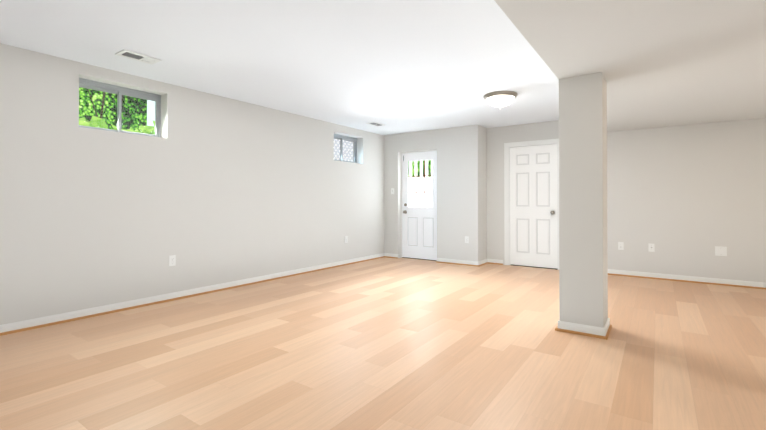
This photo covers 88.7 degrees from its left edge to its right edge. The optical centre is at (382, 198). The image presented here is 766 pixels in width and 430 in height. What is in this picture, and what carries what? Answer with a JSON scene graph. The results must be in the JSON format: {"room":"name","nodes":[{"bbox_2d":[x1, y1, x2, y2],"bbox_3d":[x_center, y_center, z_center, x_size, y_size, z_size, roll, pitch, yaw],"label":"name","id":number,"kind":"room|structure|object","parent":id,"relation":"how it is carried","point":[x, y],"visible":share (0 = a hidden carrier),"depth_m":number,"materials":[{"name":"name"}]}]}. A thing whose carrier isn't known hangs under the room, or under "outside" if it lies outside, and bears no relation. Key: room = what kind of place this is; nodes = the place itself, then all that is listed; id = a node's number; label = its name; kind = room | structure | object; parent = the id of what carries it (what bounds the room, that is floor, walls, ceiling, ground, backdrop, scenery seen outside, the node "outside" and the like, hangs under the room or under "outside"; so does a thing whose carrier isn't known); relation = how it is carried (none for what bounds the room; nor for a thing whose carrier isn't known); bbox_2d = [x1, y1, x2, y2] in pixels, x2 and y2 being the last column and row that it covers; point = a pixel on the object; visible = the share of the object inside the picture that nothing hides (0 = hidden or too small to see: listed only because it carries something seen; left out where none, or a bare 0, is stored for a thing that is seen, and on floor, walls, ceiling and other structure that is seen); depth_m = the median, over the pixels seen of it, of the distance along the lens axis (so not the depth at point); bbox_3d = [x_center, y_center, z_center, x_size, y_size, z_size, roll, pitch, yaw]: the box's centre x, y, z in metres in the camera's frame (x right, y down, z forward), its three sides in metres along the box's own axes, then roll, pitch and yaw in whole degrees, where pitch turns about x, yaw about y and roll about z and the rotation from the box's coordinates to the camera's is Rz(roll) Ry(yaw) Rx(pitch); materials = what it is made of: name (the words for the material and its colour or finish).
{"room":"empty finished basement","nodes":[
{"label":"empty finished basement","id":0,"kind":"room"},
{"bbox_2d":[0,43,383,324],"bbox_3d":[-2.631,-0.169,4.198,0.240,2.610,9.500,0,-1,35],"label":"wall","id":1,"kind":"structure","parent":0,"point":[207,189],"depth_m":4.28,"materials":[{"name":"white paint"}]},
{"bbox_2d":[79,78,160,136],"bbox_3d":[-2.763,-0.915,4.108,0.075,0.500,0.810,0,-1,35],"label":"window","id":2,"kind":"structure","parent":1,"relation":"in","point":[119,91],"depth_m":4.11,"materials":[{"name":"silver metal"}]},
{"bbox_2d":[169,255,175,265],"bbox_3d":[-2.351,0.697,4.374,0.008,0.116,0.071,0,-1,35],"label":"outlet","id":3,"kind":"object","parent":1,"relation":"attached to","point":[172,260],"visible":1,"depth_m":4.37,"materials":[{"name":"white plastic"}]},
{"bbox_2d":[334,134,356,162],"bbox_3d":[-0.737,-0.874,6.992,0.075,0.485,0.800,0,-1,35],"label":"window","id":4,"kind":"structure","parent":1,"relation":"in","point":[340,138],"depth_m":7.05,"materials":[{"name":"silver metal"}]},
{"bbox_2d":[0,0,558,134],"bbox_3d":[-0.774,-1.379,3.589,3.990,0.200,10.620,0,-1,35],"label":"ceiling","id":5,"kind":"structure","parent":0,"point":[399,66],"depth_m":3.42,"materials":[{"name":"white paint"}]},
{"bbox_2d":[115,49,161,64],"bbox_3d":[-2.209,-1.272,3.545,0.185,0.015,0.310,0,-1,35],"label":"ceiling vent","id":6,"kind":"object","parent":5,"relation":"in","point":[125,53],"visible":1,"depth_m":3.53,"materials":[{"name":"white metal"}]},
{"bbox_2d":[366,122,384,125],"bbox_3d":[-0.117,-1.250,6.621,0.185,0.010,0.310,0,-1,35],"label":"ceiling vent","id":7,"kind":"object","parent":5,"relation":"in","point":[375,123],"visible":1,"depth_m":6.62,"materials":[{"name":"white metal"}]},
{"bbox_2d":[483,91,517,108],"bbox_3d":[1.446,-1.181,4.827,0.406,0.176,0.406,0,-1,35],"label":"ceiling lamp","id":8,"kind":"object","parent":5,"relation":"attached to","point":[500,99],"visible":1,"depth_m":4.71,"materials":[{"name":"white glass"}]},
{"bbox_2d":[0,257,765,429],"bbox_3d":[0.960,1.179,2.131,9.200,0.120,10.980,0,-1,35],"label":"floor","id":9,"kind":"structure","parent":0,"point":[384,343],"depth_m":2.73,"materials":[{"name":"brown wood"}]},
{"bbox_2d":[511,264,556,269],"bbox_3d":[2.703,1.155,6.824,0.760,0.004,0.695,0,-1,35],"label":"threshold","id":10,"kind":"object","parent":9,"relation":"on","point":[535,267],"visible":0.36,"depth_m":6.52,"materials":[{"name":"black metal"}]},
{"bbox_2d":[559,72,607,327],"bbox_3d":[1.738,0.054,3.396,0.330,2.150,0.330,0,-1,35],"label":"column","id":11,"kind":"structure","parent":9,"relation":"on","point":[583,279],"depth_m":3.26,"materials":[{"name":"white paint"}]},
{"bbox_2d":[555,318,611,339],"bbox_3d":[1.738,1.088,3.388,0.390,0.082,0.390,0,-1,35],"label":"baseboard","id":12,"kind":"structure","parent":11,"relation":"attached to","point":[586,330],"depth_m":3.24,"materials":[{"name":"white paint"}]},
{"bbox_2d":[384,124,483,260],"bbox_3d":[0.806,-0.143,7.406,2.180,2.610,0.300,0,-1,35],"label":"wall","id":13,"kind":"structure","parent":0,"point":[460,183],"depth_m":6.95,"materials":[{"name":"white paint"}]},
{"bbox_2d":[0,253,765,335],"bbox_3d":[0.845,1.077,1.968,8.000,0.082,9.380,0,-1,35],"label":"baseboard","id":14,"kind":"structure","parent":13,"relation":"attached to","point":[19,326],"depth_m":4.98,"materials":[{"name":"white paint"}]},
{"bbox_2d":[401,150,436,260],"bbox_3d":[0.745,0.138,7.499,0.830,2.050,0.160,0,-1,35],"label":"door frame","id":15,"kind":"structure","parent":13,"relation":"attached to","point":[402,203],"depth_m":7.67,"materials":[{"name":"white paint"}]},
{"bbox_2d":[403,151,436,259],"bbox_3d":[0.701,0.140,7.431,0.791,2.016,0.116,0,-1,35],"label":"exterior door","id":16,"kind":"structure","parent":13,"relation":"in","point":[419,232],"depth_m":7.44,"materials":[{"name":"white wood"}]},
{"bbox_2d":[484,127,486,258],"bbox_3d":[1.751,-0.146,7.072,0.250,2.610,0.240,0,-1,35],"label":"wall","id":17,"kind":"structure","parent":0,"point":[485,193],"depth_m":6.95,"materials":[{"name":"white paint"}]},
{"bbox_2d":[487,118,765,282],"bbox_3d":[4.466,-0.161,5.240,6.300,2.610,0.120,0,-1,35],"label":"wall","id":18,"kind":"structure","parent":0,"point":[685,200],"depth_m":5.42,"materials":[{"name":"white paint"}]},
{"bbox_2d":[504,138,558,269],"bbox_3d":[2.530,0.099,6.587,0.938,2.113,0.139,0,-1,35],"label":"trim","id":19,"kind":"structure","parent":18,"relation":"attached to","point":[507,146],"depth_m":6.76,"materials":[{"name":"white paint"}]},
{"bbox_2d":[510,144,556,268],"bbox_3d":[2.498,0.133,6.541,0.760,2.016,0.102,0,-1,35],"label":"closet door","id":20,"kind":"structure","parent":18,"relation":"in","point":[533,205],"depth_m":6.54,"materials":[{"name":"white paint"}]},
{"bbox_2d":[618,242,623,249],"bbox_3d":[3.529,0.709,5.812,0.071,0.116,0.008,0,-1,35],"label":"outlet","id":21,"kind":"object","parent":18,"relation":"attached to","point":[620,245],"visible":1,"depth_m":5.81,"materials":[{"name":"white plastic"}]},
{"bbox_2d":[648,243,654,251],"bbox_3d":[3.834,0.707,5.593,0.071,0.116,0.016,0,-1,35],"label":"outlet","id":22,"kind":"object","parent":18,"relation":"attached to","point":[651,247],"visible":1,"depth_m":5.59,"materials":[{"name":"white plastic"}]},
{"bbox_2d":[715,246,726,255],"bbox_3d":[4.454,0.699,5.164,0.118,0.122,0.007,0,-1,35],"label":"outlet","id":23,"kind":"object","parent":18,"relation":"attached to","point":[720,251],"visible":1,"depth_m":5.16,"materials":[{"name":"white plastic"}]},
{"bbox_2d":[494,0,765,131],"bbox_3d":[2.696,-1.269,1.152,4.490,0.460,10.620,0,-1,35],"label":"ceiling","id":24,"kind":"structure","parent":0,"point":[662,63],"depth_m":2.76,"materials":[{"name":"white paint"}]},
{"bbox_3d":[-3.767,0.396,5.377,2.940,1.740,9.650,0,-1,35],"label":"ground","id":25,"kind":"structure","parent":0,"visible":0},
{"bbox_2d":[79,87,122,117],"bbox_3d":[-4.217,-1.970,5.655,0.735,3.000,1.018,0,-1,35],"label":"trunks","id":26,"kind":"object","parent":25,"relation":"on","point":[102,105],"depth_m":5.77,"materials":[{"name":"brown plant"}]},
{"bbox_2d":[79,87,146,132],"bbox_3d":[-5.346,-1.965,5.313,0.050,2.980,5.700,0,-1,35],"label":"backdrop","id":27,"kind":"object","parent":25,"relation":"on","point":[128,120],"depth_m":6.50,"materials":[{"name":"green plant"}]},
{"bbox_2d":[79,116,154,134],"bbox_3d":[-3.229,-0.766,5.109,0.951,0.579,1.821,0,-1,35],"label":"bush","id":28,"kind":"object","parent":25,"relation":"on","point":[100,123],"depth_m":4.59,"materials":[{"name":"green plant"}]},
{"bbox_2d":[147,100,154,125],"bbox_3d":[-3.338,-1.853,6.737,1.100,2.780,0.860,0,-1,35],"label":"neighbouring house","id":29,"kind":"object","parent":25,"relation":"on","point":[151,106],"depth_m":6.62,"materials":[{"name":"white"}]},
{"label":"outside","id":30,"kind":"structure","parent":0,"visible":0},
{"bbox_2d":[408,160,430,177],"bbox_3d":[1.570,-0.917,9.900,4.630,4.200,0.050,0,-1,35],"label":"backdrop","id":31,"kind":"structure","parent":30,"point":[418,167],"depth_m":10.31,"materials":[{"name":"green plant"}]},
{"bbox_3d":[-0.842,-1.146,7.581,0.670,1.380,2.600,0,-1,35],"label":"deck","id":32,"kind":"object","parent":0,"visible":0},
{"bbox_2d":[334,139,352,160],"bbox_3d":[-0.662,-0.972,7.462,0.100,1.063,2.046,0,-1,35],"label":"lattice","id":33,"kind":"object","parent":32,"relation":"attached to","point":[346,147],"depth_m":7.38,"materials":[{"name":"grey paint"}]},
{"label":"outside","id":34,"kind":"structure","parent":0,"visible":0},
{"bbox_3d":[1.188,1.228,8.165,1.880,0.120,1.400,0,-1,35],"label":"areaway","id":35,"kind":"structure","parent":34,"visible":0},
{"bbox_2d":[408,177,415,206],"bbox_3d":[0.366,0.343,8.694,0.055,1.660,1.270,0,-1,35],"label":"railing","id":36,"kind":"object","parent":35,"relation":"on","point":[412,202],"depth_m":9.10,"materials":[{"name":"white paint"}]},
{"bbox_2d":[409,160,431,206],"bbox_3d":[1.326,-0.126,8.886,2.590,2.600,0.080,0,-1,35],"label":"railing","id":37,"kind":"object","parent":35,"relation":"on","point":[420,195],"depth_m":9.11,"materials":[{"name":"white paint"}]}
]}

